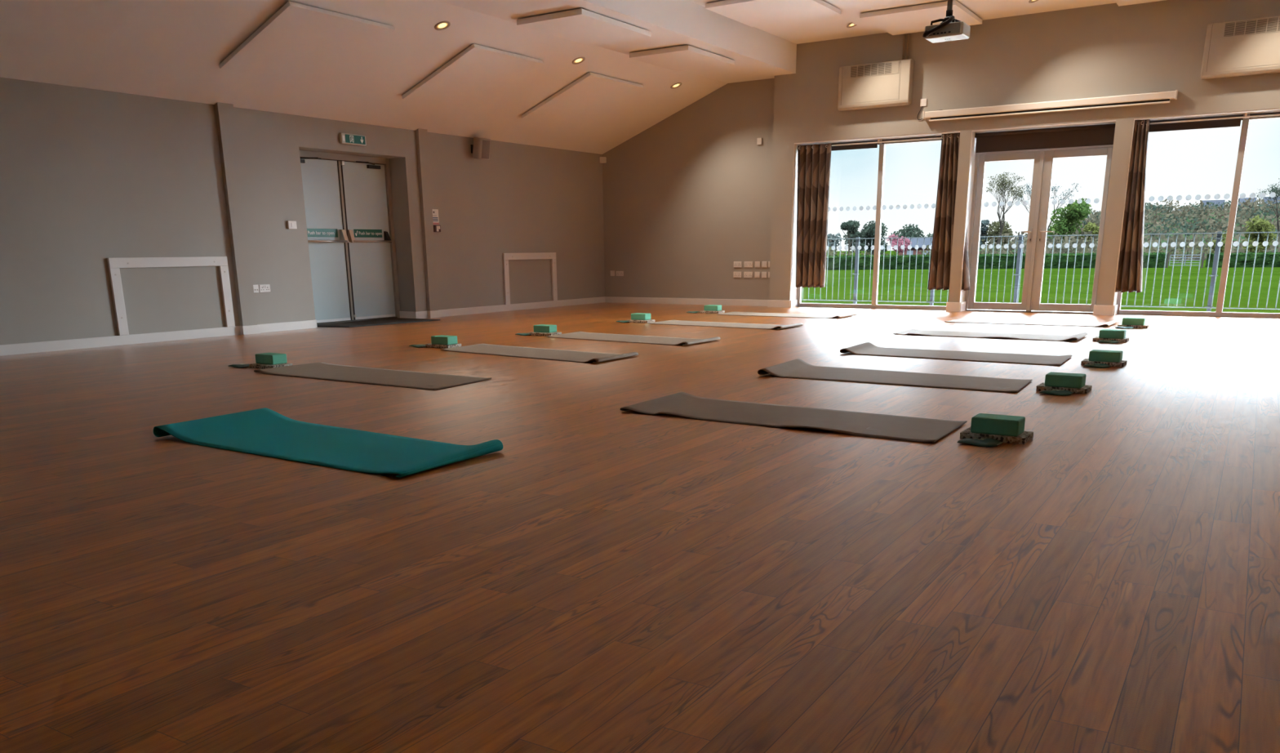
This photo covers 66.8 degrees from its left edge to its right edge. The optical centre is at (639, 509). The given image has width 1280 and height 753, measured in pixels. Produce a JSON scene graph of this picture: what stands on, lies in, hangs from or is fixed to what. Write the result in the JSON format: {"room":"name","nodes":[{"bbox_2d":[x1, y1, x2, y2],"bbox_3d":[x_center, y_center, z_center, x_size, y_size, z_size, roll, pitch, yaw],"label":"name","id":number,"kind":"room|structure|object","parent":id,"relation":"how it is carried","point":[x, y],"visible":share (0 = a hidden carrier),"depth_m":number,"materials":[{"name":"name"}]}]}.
{"room":"community hall","nodes":[
{"label":"community hall","id":0,"kind":"room"},
{"bbox_2d":[0,77,604,344],"bbox_3d":[-5.535,-2.739,9.376,0.733,2.523,17.850,9,18,32],"label":"wall","id":1,"kind":"structure","parent":0,"point":[88,177],"depth_m":10.36,"materials":[{"name":"paint"}]},
{"bbox_2d":[106,256,235,335],"bbox_3d":[-4.811,-2.228,10.039,0.034,0.744,1.300,9,18,32],"label":"frame","id":2,"kind":"object","parent":1,"relation":"attached to","point":[113,264],"visible":1,"depth_m":9.82,"materials":[{"name":"wood"}]},
{"bbox_2d":[258,284,270,292],"bbox_3d":[-4.226,-2.490,10.929,0.017,0.086,0.142,9,18,32],"label":"double socket","id":3,"kind":"object","parent":1,"relation":"attached to","point":[264,287],"visible":1,"depth_m":10.92,"materials":[{"name":"white plastic"}]},
{"bbox_2d":[286,220,297,229],"bbox_3d":[-3.984,-3.257,11.107,0.035,0.090,0.113,9,18,32],"label":"wall switch","id":4,"kind":"object","parent":1,"relation":"attached to","point":[291,224],"visible":1,"depth_m":11.09,"materials":[{"name":"white plastic"}]},
{"bbox_2d":[0,296,605,355],"bbox_3d":[-5.353,-1.658,9.558,0.365,0.096,17.259,9,18,32],"label":"baseboard","id":5,"kind":"structure","parent":1,"relation":"attached to","point":[103,341],"depth_m":10.53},
{"bbox_2d":[299,150,399,324],"bbox_3d":[-3.695,-3.379,12.163,0.228,2.036,1.647,9,18,32],"label":"door","id":6,"kind":"structure","parent":1,"relation":"in","point":[348,198],"depth_m":12.23,"materials":[{"name":"paint"}]},
{"bbox_2d":[338,133,366,146],"bbox_3d":[-3.447,-4.444,11.655,0.050,0.121,0.383,9,18,32],"label":"exit sign","id":7,"kind":"object","parent":1,"relation":"attached to","point":[344,138],"visible":1,"depth_m":11.62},
{"bbox_2d":[432,208,439,224],"bbox_3d":[-2.741,-3.909,12.967,0.004,0.199,0.140,9,18,32],"label":"notice","id":8,"kind":"object","parent":1,"relation":"attached to","point":[435,211],"visible":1,"depth_m":12.98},
{"bbox_2d":[470,137,490,159],"bbox_3d":[-2.184,-4.953,13.331,0.295,0.296,0.200,13,20,41],"label":"wall speaker","id":9,"kind":"object","parent":1,"relation":"attached to","point":[480,149],"visible":1,"depth_m":13.25,"materials":[{"name":"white plastic"}]},
{"bbox_2d":[481,139,490,159],"bbox_3d":[-2.119,-4.928,13.275,0.118,0.246,0.184,13,20,41],"label":"grille","id":10,"kind":"object","parent":9,"relation":"attached to","point":[486,144],"depth_m":13.25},
{"bbox_2d":[502,252,557,304],"bbox_3d":[-1.657,-3.529,14.774,0.034,0.737,1.248,9,18,32],"label":"frame","id":11,"kind":"object","parent":1,"relation":"attached to","point":[531,255],"visible":1,"depth_m":14.60,"materials":[{"name":"wood"}]},
{"bbox_2d":[0,0,1115,154],"bbox_3d":[0.463,-3.591,5.144,14.382,1.518,17.850,9,18,32],"label":"ceiling","id":12,"kind":"structure","parent":0,"point":[167,49],"depth_m":10.76,"materials":[{"name":"paint"}]},
{"bbox_2d":[218,0,395,85],"bbox_3d":[-3.260,-4.545,9.538,1.122,0.456,1.260,9,18,32],"label":"acoustic panel","id":13,"kind":"object","parent":12,"relation":"attached to","point":[300,42],"visible":1,"depth_m":9.45,"materials":[{"name":"fabric"}]},
{"bbox_2d":[434,21,450,30],"bbox_3d":[-2.042,-4.999,10.028,0.161,0.067,0.171,11,19,37],"label":"recessed light","id":14,"kind":"object","parent":12,"relation":"in","point":[446,24],"visible":1,"depth_m":10.03,"materials":[{"name":"beige"}]},
{"bbox_2d":[401,44,543,110],"bbox_3d":[-1.966,-5.079,11.463,1.162,0.471,1.220,9,18,32],"label":"acoustic panel","id":15,"kind":"object","parent":12,"relation":"attached to","point":[477,74],"visible":1,"depth_m":11.38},
{"bbox_2d":[572,57,585,64],"bbox_3d":[-0.757,-5.530,11.956,0.161,0.067,0.171,11,19,37],"label":"recessed light","id":16,"kind":"object","parent":12,"relation":"in","point":[580,60],"visible":1,"depth_m":11.96,"materials":[{"name":"beige"}]},
{"bbox_2d":[521,71,643,127],"bbox_3d":[-0.776,-5.571,13.247,1.162,0.471,1.260,9,18,32],"label":"acoustic panel","id":17,"kind":"object","parent":12,"relation":"attached to","point":[591,95],"visible":1,"depth_m":13.16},
{"bbox_2d":[516,8,650,45],"bbox_3d":[-0.592,-5.255,10.585,0.850,0.069,1.320,9,18,32],"label":"acoustic panel","id":18,"kind":"object","parent":12,"relation":"attached to","point":[580,25],"visible":1,"depth_m":10.43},
{"bbox_2d":[629,44,734,71],"bbox_3d":[0.551,-5.745,12.364,0.848,0.069,1.220,9,18,32],"label":"acoustic panel","id":19,"kind":"object","parent":12,"relation":"attached to","point":[684,57],"visible":1,"depth_m":12.19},
{"bbox_2d":[705,0,840,26],"bbox_3d":[1.579,-5.898,11.427,1.180,0.064,1.220,9,18,32],"label":"acoustic panel","id":20,"kind":"object","parent":12,"relation":"attached to","point":[752,13],"visible":1,"depth_m":11.39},
{"bbox_2d":[859,0,982,35],"bbox_3d":[3.487,-6.071,11.994,1.150,0.064,1.220,9,18,32],"label":"acoustic panel","id":21,"kind":"object","parent":12,"relation":"attached to","point":[911,19],"visible":0.95,"depth_m":11.79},
{"bbox_2d":[930,0,959,25],"bbox_3d":[2.433,-4.355,7.581,0.209,1.067,0.184,9,18,32],"label":"mount","id":22,"kind":"object","parent":12,"relation":"attached to","point":[949,4],"visible":0.53,"depth_m":7.67,"materials":[{"name":"black metal"}]},
{"bbox_2d":[924,21,970,43],"bbox_3d":[2.439,-3.783,7.697,0.305,0.098,0.245,9,18,32],"label":"projector","id":23,"kind":"object","parent":22,"relation":"hanging from","point":[960,30],"visible":0.97,"depth_m":7.61,"materials":[{"name":"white plastic"}]},
{"bbox_2d":[922,15,955,37],"bbox_3d":[2.344,-3.792,7.606,0.230,0.161,0.117,0,15,1],"label":"cable","id":24,"kind":"object","parent":23,"relation":"attached to","point":[926,33],"visible":1,"depth_m":7.58,"materials":[{"name":"black plastic"}]},
{"bbox_2d":[1114,0,1164,6],"bbox_3d":[5.770,-5.710,10.560,1.170,0.064,1.200,9,18,32],"label":"acoustic panel","id":25,"kind":"object","parent":12,"relation":"attached to","point":[1120,2],"visible":1,"depth_m":11.16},
{"bbox_2d":[0,302,1279,752],"bbox_3d":[0.393,-0.627,5.909,14.420,0.120,17.690,9,18,32],"label":"floor","id":26,"kind":"structure","parent":0,"point":[606,578],"depth_m":2.88,"materials":[{"name":"wood"}]},
{"bbox_2d":[248,363,292,368],"bbox_3d":[-2.897,-1.130,7.617,0.288,0.030,0.185,9,18,32],"label":"foam slab","id":27,"kind":"object","parent":26,"relation":"on","point":[261,366],"visible":0.61,"depth_m":7.55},
{"bbox_2d":[255,352,287,364],"bbox_3d":[-2.904,-1.189,7.638,0.212,0.074,0.138,9,18,32],"label":"block","id":28,"kind":"object","parent":27,"relation":"on","point":[273,358],"visible":1,"depth_m":7.58,"materials":[{"name":"plastic"}]},
{"bbox_2d":[153,407,502,477],"bbox_3d":[-1.503,-0.342,4.573,1.805,0.058,0.690,9,18,32],"label":"yoga mat","id":29,"kind":"object","parent":26,"relation":"on","point":[266,432],"visible":1,"depth_m":4.53,"materials":[{"name":"rubber"}]},
{"bbox_2d":[253,361,491,389],"bbox_3d":[-1.951,-0.986,7.053,1.944,0.026,0.688,9,18,32],"label":"yoga mat","id":30,"kind":"object","parent":26,"relation":"on","point":[322,371],"visible":1,"depth_m":7.00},
{"bbox_2d":[316,317,439,327],"bbox_3d":[-3.341,-2.349,12.207,0.800,0.015,1.519,9,18,32],"label":"doormat","id":31,"kind":"object","parent":26,"relation":"on","point":[394,320],"visible":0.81,"depth_m":12.17,"materials":[{"name":"rubber"}]},
{"bbox_2d":[425,342,461,348],"bbox_3d":[-1.843,-1.538,9.095,0.288,0.030,0.185,9,18,32],"label":"foam slab","id":32,"kind":"object","parent":26,"relation":"on","point":[429,345],"visible":0.64,"depth_m":9.02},
{"bbox_2d":[431,334,457,344],"bbox_3d":[-1.832,-1.588,9.082,0.212,0.074,0.138,9,18,32],"label":"block","id":33,"kind":"object","parent":32,"relation":"on","point":[441,339],"visible":1,"depth_m":9.03,"materials":[{"name":"plastic"}]},
{"bbox_2d":[440,343,638,363],"bbox_3d":[-0.918,-1.384,8.467,1.992,0.040,0.615,11,19,38],"label":"yoga mat","id":34,"kind":"object","parent":26,"relation":"on","point":[483,348],"visible":1,"depth_m":8.39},
{"bbox_2d":[528,331,561,336],"bbox_3d":[-0.999,-1.858,10.254,0.288,0.030,0.185,9,18,32],"label":"foam slab","id":35,"kind":"object","parent":26,"relation":"on","point":[544,334],"visible":0.83,"depth_m":10.19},
{"bbox_2d":[533,324,556,333],"bbox_3d":[-1.004,-1.917,10.274,0.212,0.074,0.138,9,18,32],"label":"block","id":36,"kind":"object","parent":35,"relation":"on","point":[548,328],"visible":1,"depth_m":10.22,"materials":[{"name":"plastic"}]},
{"bbox_2d":[546,331,720,345],"bbox_3d":[-0.109,-1.734,9.745,1.873,0.038,0.634,11,19,37],"label":"yoga mat","id":37,"kind":"object","parent":26,"relation":"on","point":[578,335],"visible":1,"depth_m":9.67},
{"bbox_2d":[627,319,655,323],"bbox_3d":[0.016,-2.315,11.918,0.288,0.030,0.185,9,18,32],"label":"foam slab","id":38,"kind":"object","parent":26,"relation":"on","point":[629,320],"visible":0.76,"depth_m":11.84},
{"bbox_2d":[631,312,650,319],"bbox_3d":[0.012,-2.377,11.948,0.212,0.074,0.138,9,18,32],"label":"block","id":39,"kind":"object","parent":38,"relation":"on","point":[637,316],"visible":1,"depth_m":11.89,"materials":[{"name":"plastic"}]},
{"bbox_2d":[700,310,724,313],"bbox_3d":[1.009,-2.755,13.514,0.288,0.030,0.185,9,18,32],"label":"foam slab","id":40,"kind":"object","parent":26,"relation":"on","point":[701,311],"visible":0.88,"depth_m":13.45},
{"bbox_2d":[704,304,721,311],"bbox_3d":[1.017,-2.813,13.532,0.212,0.074,0.138,9,18,32],"label":"block","id":41,"kind":"object","parent":40,"relation":"on","point":[708,307],"visible":1,"depth_m":13.48,"materials":[{"name":"plastic"}]},
{"bbox_2d":[648,320,803,328],"bbox_3d":[0.978,-2.182,11.363,1.844,0.040,0.575,11,19,36],"label":"yoga mat","id":42,"kind":"object","parent":26,"relation":"on","point":[756,326],"visible":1,"depth_m":11.31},
{"bbox_2d":[717,311,857,318],"bbox_3d":[1.923,-2.594,12.870,1.792,0.036,0.625,9,18,32],"label":"yoga mat","id":43,"kind":"object","parent":26,"relation":"on","point":[743,313],"visible":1,"depth_m":12.82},
{"bbox_2d":[619,391,967,442],"bbox_3d":[0.785,-0.509,5.160,1.767,0.029,0.703,9,18,32],"label":"yoga mat","id":44,"kind":"object","parent":26,"relation":"on","point":[684,404],"visible":1,"depth_m":5.09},
{"bbox_2d":[757,358,1031,391],"bbox_3d":[1.736,-0.931,6.651,1.796,0.052,0.719,9,18,32],"label":"yoga mat","id":45,"kind":"object","parent":26,"relation":"on","point":[796,368],"visible":1,"depth_m":6.61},
{"bbox_2d":[840,342,1072,364],"bbox_3d":[2.565,-1.284,7.942,1.798,0.048,0.710,9,18,32],"label":"yoga mat","id":46,"kind":"object","parent":26,"relation":"on","point":[867,348],"visible":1,"depth_m":7.91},
{"bbox_2d":[957,437,1003,446],"bbox_3d":[1.547,-0.308,4.403,0.178,0.024,0.128,9,18,32],"label":"pouch","id":47,"kind":"object","parent":26,"relation":"on","point":[976,442],"visible":1,"depth_m":4.37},
{"bbox_2d":[893,328,1088,341],"bbox_3d":[3.477,-1.756,9.675,1.766,0.042,0.661,9,18,32],"label":"yoga mat","id":48,"kind":"object","parent":26,"relation":"on","point":[926,332],"visible":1,"depth_m":9.61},
{"bbox_2d":[960,426,1033,444],"bbox_3d":[1.661,-0.347,4.519,0.288,0.030,0.185,9,18,32],"label":"foam slab","id":49,"kind":"object","parent":26,"relation":"on","point":[1024,437],"visible":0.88,"depth_m":4.44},
{"bbox_2d":[970,413,1025,436],"bbox_3d":[1.657,-0.394,4.494,0.212,0.074,0.138,9,18,32],"label":"block","id":50,"kind":"object","parent":49,"relation":"on","point":[981,423],"visible":1,"depth_m":4.44,"materials":[{"name":"plastic"}]},
{"bbox_2d":[944,318,1117,326],"bbox_3d":[4.491,-2.173,11.191,1.772,0.040,0.620,9,18,32],"label":"yoga mat","id":51,"kind":"object","parent":26,"relation":"on","point":[959,320],"visible":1,"depth_m":11.12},
{"bbox_2d":[1039,389,1073,395],"bbox_3d":[2.516,-0.708,5.854,0.178,0.024,0.128,9,18,32],"label":"pouch","id":52,"kind":"object","parent":26,"relation":"on","point":[1058,392],"visible":1,"depth_m":5.82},
{"bbox_2d":[1035,382,1092,393],"bbox_3d":[2.613,-0.749,5.980,0.288,0.030,0.185,9,18,32],"label":"foam slab","id":53,"kind":"object","parent":26,"relation":"on","point":[1086,388],"visible":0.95,"depth_m":5.91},
{"bbox_2d":[1044,372,1086,387],"bbox_3d":[2.607,-0.794,5.948,0.212,0.074,0.138,9,18,32],"label":"block","id":54,"kind":"object","parent":53,"relation":"on","point":[1051,379],"visible":1,"depth_m":5.90,"materials":[{"name":"plastic"}]},
{"bbox_2d":[1083,363,1111,368],"bbox_3d":[3.356,-1.057,7.117,0.178,0.024,0.128,9,18,32],"label":"pouch","id":55,"kind":"object","parent":26,"relation":"on","point":[1098,365],"visible":1,"depth_m":7.08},
{"bbox_2d":[1080,358,1127,366],"bbox_3d":[3.461,-1.096,7.239,0.288,0.030,0.185,9,18,32],"label":"foam slab","id":56,"kind":"object","parent":26,"relation":"on","point":[1122,363],"visible":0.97,"depth_m":7.17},
{"bbox_2d":[1088,349,1123,362],"bbox_3d":[3.461,-1.142,7.210,0.212,0.074,0.138,9,18,32],"label":"block","id":57,"kind":"object","parent":56,"relation":"on","point":[1099,355],"visible":1,"depth_m":7.16,"materials":[{"name":"plastic"}]},
{"bbox_2d":[1092,336,1129,342],"bbox_3d":[4.370,-1.579,9.003,0.288,0.030,0.185,9,18,32],"label":"foam slab","id":58,"kind":"object","parent":26,"relation":"on","point":[1095,338],"visible":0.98,"depth_m":8.94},
{"bbox_2d":[1098,328,1126,338],"bbox_3d":[4.367,-1.623,8.966,0.212,0.074,0.138,9,18,32],"label":"block","id":59,"kind":"object","parent":58,"relation":"on","point":[1104,333],"visible":1,"depth_m":8.91,"materials":[{"name":"plastic"}]},
{"bbox_2d":[1117,323,1149,328],"bbox_3d":[5.305,-1.974,10.435,0.288,0.030,0.185,9,18,32],"label":"foam slab","id":60,"kind":"object","parent":26,"relation":"on","point":[1145,326],"visible":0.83,"depth_m":10.34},
{"bbox_2d":[1121,316,1146,324],"bbox_3d":[5.296,-2.020,10.407,0.212,0.074,0.138,9,18,32],"label":"block","id":61,"kind":"object","parent":60,"relation":"on","point":[1126,320],"visible":1,"depth_m":10.35,"materials":[{"name":"plastic"}]},
{"bbox_2d":[602,0,1279,305],"bbox_3d":[5.129,-4.414,12.519,14.382,3.669,0.474,9,18,32],"label":"wall","id":62,"kind":"structure","parent":0,"point":[693,194],"depth_m":13.25,"materials":[{"name":"paint"}]},
{"bbox_2d":[604,296,1117,315],"bbox_3d":[5.130,-2.668,12.848,13.665,0.126,0.269,9,18,32],"label":"baseboard","id":63,"kind":"structure","parent":62,"relation":"attached to","point":[1112,310],"depth_m":15.13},
{"bbox_2d":[798,137,942,146],"bbox_3d":[3.275,-5.098,13.433,2.324,0.054,0.020,9,18,32],"label":"pole","id":64,"kind":"object","parent":62,"relation":"attached to","point":[878,140],"visible":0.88,"depth_m":13.38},
{"bbox_2d":[795,143,831,287],"bbox_3d":[2.509,-4.254,14.131,0.521,1.993,0.127,9,18,32],"label":"curtain","id":65,"kind":"object","parent":64,"relation":"hanging from","point":[814,161],"visible":1,"depth_m":14.10,"materials":[{"name":"fabric"}]},
{"bbox_2d":[927,133,970,290],"bbox_3d":[4.213,-3.980,13.038,0.576,2.020,0.115,9,18,32],"label":"curtain","id":66,"kind":"object","parent":64,"relation":"hanging from","point":[943,232],"visible":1,"depth_m":13.09,"materials":[{"name":"fabric"}]},
{"bbox_2d":[796,135,946,310],"bbox_3d":[3.368,-4.053,13.852,2.357,2.316,0.067,9,18,32],"label":"window","id":67,"kind":"structure","parent":62,"relation":"in","point":[878,208],"depth_m":13.85,"materials":[{"name":"plastic"}]},
{"bbox_2d":[831,140,879,151],"bbox_3d":[2.849,-5.162,13.803,1.114,0.097,0.071,9,18,32],"label":"roller blind","id":68,"kind":"object","parent":67,"relation":"attached to","point":[873,144],"visible":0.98,"depth_m":13.68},
{"bbox_2d":[881,135,942,143],"bbox_3d":[3.813,-5.036,13.196,1.046,0.054,0.071,9,18,32],"label":"roller blind","id":69,"kind":"object","parent":67,"relation":"attached to","point":[939,135],"visible":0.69,"depth_m":13.24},
{"bbox_2d":[837,58,914,111],"bbox_3d":[3.167,-5.713,13.080,0.993,0.559,0.156,9,18,32],"label":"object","id":70,"kind":"object","parent":62,"relation":"attached to","point":[888,83],"visible":1,"depth_m":13.00,"materials":[{"name":"beige plastic"}]},
{"bbox_2d":[843,60,899,79],"bbox_3d":[3.093,-5.884,12.994,0.779,0.154,0.008,9,18,32],"label":"grille","id":71,"kind":"object","parent":70,"relation":"attached to","point":[887,69],"depth_m":12.98,"materials":[{"name":"beige plastic"}]},
{"bbox_2d":[789,120,1134,305],"bbox_3d":[4.150,-3.876,13.186,4.417,2.304,0.250,9,18,32],"label":"trim","id":72,"kind":"structure","parent":62,"relation":"attached to","point":[793,289],"depth_m":13.15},
{"bbox_2d":[794,108,1279,145],"bbox_3d":[5.116,-4.841,12.277,6.742,0.012,0.250,9,18,32],"label":"trim","id":73,"kind":"structure","parent":62,"relation":"attached to","point":[1272,110],"depth_m":12.19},
{"bbox_2d":[964,123,1115,313],"bbox_3d":[5.193,-3.763,12.699,1.710,2.316,0.144,9,18,32],"label":"door","id":74,"kind":"structure","parent":62,"relation":"in","point":[1043,158],"depth_m":12.73,"materials":[{"name":"plastic"}]},
{"bbox_2d":[974,124,1115,152],"bbox_3d":[5.135,-4.722,12.358,1.691,0.242,0.071,9,18,32],"label":"roller blind","id":75,"kind":"object","parent":62,"relation":"attached to","point":[1095,135],"visible":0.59,"depth_m":12.34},
{"bbox_2d":[922,89,1177,121],"bbox_3d":[5.009,-5.013,12.083,2.968,0.138,0.095,9,18,32],"label":"projection screen","id":76,"kind":"object","parent":62,"relation":"attached to","point":[1153,97],"visible":1,"depth_m":11.99,"materials":[{"name":"white plastic"}]},
{"bbox_2d":[1116,111,1279,318],"bbox_3d":[7.066,-3.474,11.547,2.335,2.316,0.067,9,18,32],"label":"window","id":77,"kind":"structure","parent":62,"relation":"in","point":[1245,125],"depth_m":11.64,"materials":[{"name":"plastic"}]},
{"bbox_2d":[1148,114,1243,132],"bbox_3d":[6.516,-4.576,11.521,1.091,0.122,0.071,9,18,32],"label":"roller blind","id":78,"kind":"object","parent":77,"relation":"attached to","point":[1233,122],"visible":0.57,"depth_m":11.48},
{"bbox_2d":[1249,111,1279,119],"bbox_3d":[7.489,-4.460,10.905,1.086,0.054,0.071,9,18,32],"label":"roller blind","id":79,"kind":"object","parent":77,"relation":"attached to","point":[1277,113],"visible":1,"depth_m":11.09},
{"bbox_2d":[1149,112,1279,124],"bbox_3d":[6.968,-4.519,11.131,2.304,0.054,0.020,9,18,32],"label":"pole","id":80,"kind":"object","parent":62,"relation":"attached to","point":[1246,116],"visible":1,"depth_m":11.28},
{"bbox_2d":[1115,119,1149,292],"bbox_3d":[6.002,-3.699,11.914,0.513,2.017,0.117,9,18,32],"label":"curtain","id":81,"kind":"object","parent":80,"relation":"hanging from","point":[1130,270],"visible":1,"depth_m":11.89,"materials":[{"name":"fabric"}]},
{"bbox_2d":[1200,16,1279,79],"bbox_3d":[6.838,-5.144,10.790,0.985,0.572,0.156,9,18,32],"label":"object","id":82,"kind":"object","parent":62,"relation":"attached to","point":[1251,46],"visible":1,"depth_m":10.79,"materials":[{"name":"beige plastic"}]},
{"bbox_2d":[1212,16,1279,39],"bbox_3d":[6.787,-5.318,10.688,0.826,0.154,0.008,9,18,32],"label":"grille","id":83,"kind":"object","parent":82,"relation":"attached to","point":[1268,26],"depth_m":10.73,"materials":[{"name":"beige plastic"}]},
{"label":"outside","id":84,"kind":"structure","parent":0,"visible":0},
{"bbox_2d":[800,250,1279,313],"bbox_3d":[82.581,-51.616,195.817,440.000,0.049,400.000,9,18,32],"label":"ground","id":85,"kind":"structure","parent":84,"point":[1266,275],"depth_m":40.72,"materials":[{"name":"green plant"}]},
{"bbox_2d":[826,233,841,255],"bbox_3d":[32.600,-45.071,165.697,3.948,4.419,3.677,9,18,32],"label":"broadleaf tree","id":86,"kind":"object","parent":85,"relation":"on","point":[831,242],"visible":0.41,"depth_m":164.59,"materials":[{"name":"green plant"}]},
{"bbox_2d":[840,220,860,255],"bbox_3d":[34.970,-45.004,161.702,3.678,6.316,3.374,9,18,32],"label":"broadleaf tree","id":87,"kind":"object","parent":85,"relation":"on","point":[851,226],"visible":0.98,"depth_m":161.09,"materials":[{"name":"green plant"}]},
{"bbox_2d":[843,231,868,253],"bbox_3d":[36.976,-45.518,166.199,4.530,4.930,4.867,9,18,32],"label":"broadleaf tree","id":88,"kind":"object","parent":85,"relation":"on","point":[851,236],"visible":0.45,"depth_m":165.18,"materials":[{"name":"green plant"}]},
{"bbox_2d":[857,220,888,255],"bbox_3d":[38.365,-44.424,159.588,4.895,6.303,5.113,9,18,32],"label":"broadleaf tree","id":89,"kind":"object","parent":85,"relation":"on","point":[868,231],"visible":0.61,"depth_m":158.83,"materials":[{"name":"green plant"}]},
{"bbox_2d":[886,233,911,255],"bbox_3d":[26.456,-26.597,99.367,2.670,3.251,2.815,9,18,32],"label":"bush","id":90,"kind":"object","parent":85,"relation":"on","point":[900,241],"visible":0.79,"depth_m":98.98,"materials":[{"name":"pink plant"}]},
{"bbox_2d":[888,223,924,239],"bbox_3d":[43.252,-43.217,156.311,5.972,5.488,5.911,9,18,32],"label":"broadleaf tree","id":91,"kind":"object","parent":85,"relation":"on","point":[909,233],"visible":0.48,"depth_m":156.02,"materials":[{"name":"green plant"}]},
{"bbox_2d":[897,236,933,255],"bbox_3d":[31.778,-28.623,109.020,5.100,3.840,3.700,9,18,32],"label":"house","id":92,"kind":"structure","parent":85,"relation":"on","point":[927,240],"depth_m":107.89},
{"bbox_2d":[979,219,989,248],"bbox_3d":[52.931,-41.862,150.211,1.912,5.838,2.867,9,18,32],"label":"conifer","id":93,"kind":"object","parent":85,"relation":"on","point":[984,223],"visible":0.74,"depth_m":149.61,"materials":[{"name":"green plant"}]},
{"bbox_2d":[826,252,1167,270],"bbox_3d":[24.697,-19.516,76.267,29.005,1.210,12.718,9,18,32],"label":"hedge","id":94,"kind":"object","parent":85,"relation":"on","point":[1153,256],"visible":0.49,"depth_m":75.10,"materials":[{"name":"green plant"}]},
{"bbox_2d":[981,220,1013,248],"bbox_3d":[54.961,-41.689,149.335,4.785,5.618,5.478,9,18,32],"label":"shrub","id":95,"kind":"object","parent":85,"relation":"on","point":[995,226],"visible":0.37,"depth_m":148.44,"materials":[{"name":"green plant"}]},
{"bbox_2d":[985,171,1024,250],"bbox_3d":[51.481,-41.685,137.990,5.357,12.029,5.380,9,18,32],"label":"bare tree","id":96,"kind":"object","parent":85,"relation":"on","point":[1002,183],"visible":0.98,"depth_m":137.32,"materials":[{"name":"green plant"}]},
{"bbox_2d":[826,241,1221,263],"bbox_3d":[27.031,-25.998,99.843,56.600,2.593,11.776,9,18,32],"label":"undergrowth","id":97,"kind":"object","parent":85,"relation":"on","point":[1196,251],"visible":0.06,"depth_m":90.39,"materials":[{"name":"green plant"}]},
{"bbox_2d":[1016,182,1078,235],"bbox_3d":[60.300,-42.870,143.936,8.841,11.225,6.332,9,18,32],"label":"bare tree","id":98,"kind":"object","parent":85,"relation":"on","point":[1027,186],"visible":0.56,"depth_m":142.43,"materials":[{"name":"green plant"}]},
{"bbox_2d":[1046,197,1092,244],"bbox_3d":[61.174,-40.200,138.770,5.760,8.397,5.755,9,18,32],"label":"broadleaf tree","id":99,"kind":"object","parent":85,"relation":"on","point":[1068,218],"visible":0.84,"depth_m":137.72,"materials":[{"name":"green plant"}]},
{"bbox_2d":[1165,252,1204,267],"bbox_3d":[40.351,-18.452,71.835,2.420,1.100,0.120,9,18,32],"label":"gate","id":100,"kind":"object","parent":85,"relation":"on","point":[1168,253],"visible":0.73,"depth_m":71.82,"materials":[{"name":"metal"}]},
{"bbox_2d":[1206,231,1233,253],"bbox_3d":[56.956,-25.987,95.443,2.234,2.843,2.537,9,18,32],"label":"shrub","id":101,"kind":"object","parent":85,"relation":"on","point":[1224,236],"visible":0.34,"depth_m":94.98,"materials":[{"name":"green plant"}]},
{"bbox_2d":[1204,251,1279,267],"bbox_3d":[52.388,-18.268,70.605,19.223,1.134,8.122,9,18,32],"label":"hedge","id":102,"kind":"object","parent":85,"relation":"on","point":[1268,259],"visible":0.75,"depth_m":71.64,"materials":[{"name":"green plant"}]},
{"bbox_2d":[1241,213,1279,253],"bbox_3d":[63.464,-27.884,99.172,3.178,4.378,3.631,9,18,32],"label":"shrub","id":103,"kind":"object","parent":85,"relation":"on","point":[1257,226],"visible":0.84,"depth_m":98.69,"materials":[{"name":"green plant"}]},
{"bbox_2d":[1256,177,1279,253],"bbox_3d":[69.192,-30.967,103.955,6.476,8.672,4.111,9,18,32],"label":"bare tree","id":104,"kind":"object","parent":85,"relation":"on","point":[1275,190],"visible":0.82,"depth_m":103.63,"materials":[{"name":"green plant"}]},
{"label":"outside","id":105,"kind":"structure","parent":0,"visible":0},
{"bbox_3d":[5.844,-2.789,14.398,22.000,0.140,2.880,9,18,32],"label":"terrace","id":106,"kind":"object","parent":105,"visible":0},
{"bbox_2d":[800,231,1279,311],"bbox_3d":[5.927,-3.242,13.558,10.900,1.170,0.090,9,18,32],"label":"railing","id":107,"kind":"object","parent":106,"relation":"on","point":[1021,237],"visible":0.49,"depth_m":13.51,"materials":[{"name":"metal"}]},
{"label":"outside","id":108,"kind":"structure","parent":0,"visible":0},
{"bbox_2d":[979,210,1279,259],"bbox_3d":[109.221,-50.625,175.871,110.000,8.418,190.000,9,18,32],"label":"hillside","id":109,"kind":"structure","parent":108,"point":[1237,224],"depth_m":141.85,"materials":[{"name":"green plant"}]},
{"bbox_2d":[1078,222,1099,244],"bbox_3d":[62.000,-37.451,133.193,3.609,4.051,2.905,9,18,32],"label":"shrub","id":110,"kind":"object","parent":109,"relation":"on","point":[1090,226],"visible":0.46,"depth_m":132.58,"materials":[{"name":"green plant"}]},
{"bbox_2d":[978,197,1279,260],"bbox_3d":[79.019,-41.827,142.638,44.630,10.971,96.142,9,18,32],"label":"scrub","id":111,"kind":"object","parent":109,"relation":"on","point":[1180,238],"visible":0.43,"depth_m":138.36,"materials":[{"name":"green plant"}]},
{"bbox_2d":[1046,200,1279,244],"bbox_3d":[90.767,-47.432,159.274,38.325,8.698,75.800,9,18,32],"label":"bushes","id":112,"kind":"object","parent":109,"relation":"on","point":[1185,226],"visible":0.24,"depth_m":155.57,"materials":[{"name":"green plant"}]},
{"bbox_2d":[1202,200,1225,211],"bbox_3d":[116.059,-60.607,196.920,4.100,4.140,3.700,9,18,32],"label":"house","id":113,"kind":"structure","parent":109,"relation":"on","point":[1204,202],"depth_m":195.94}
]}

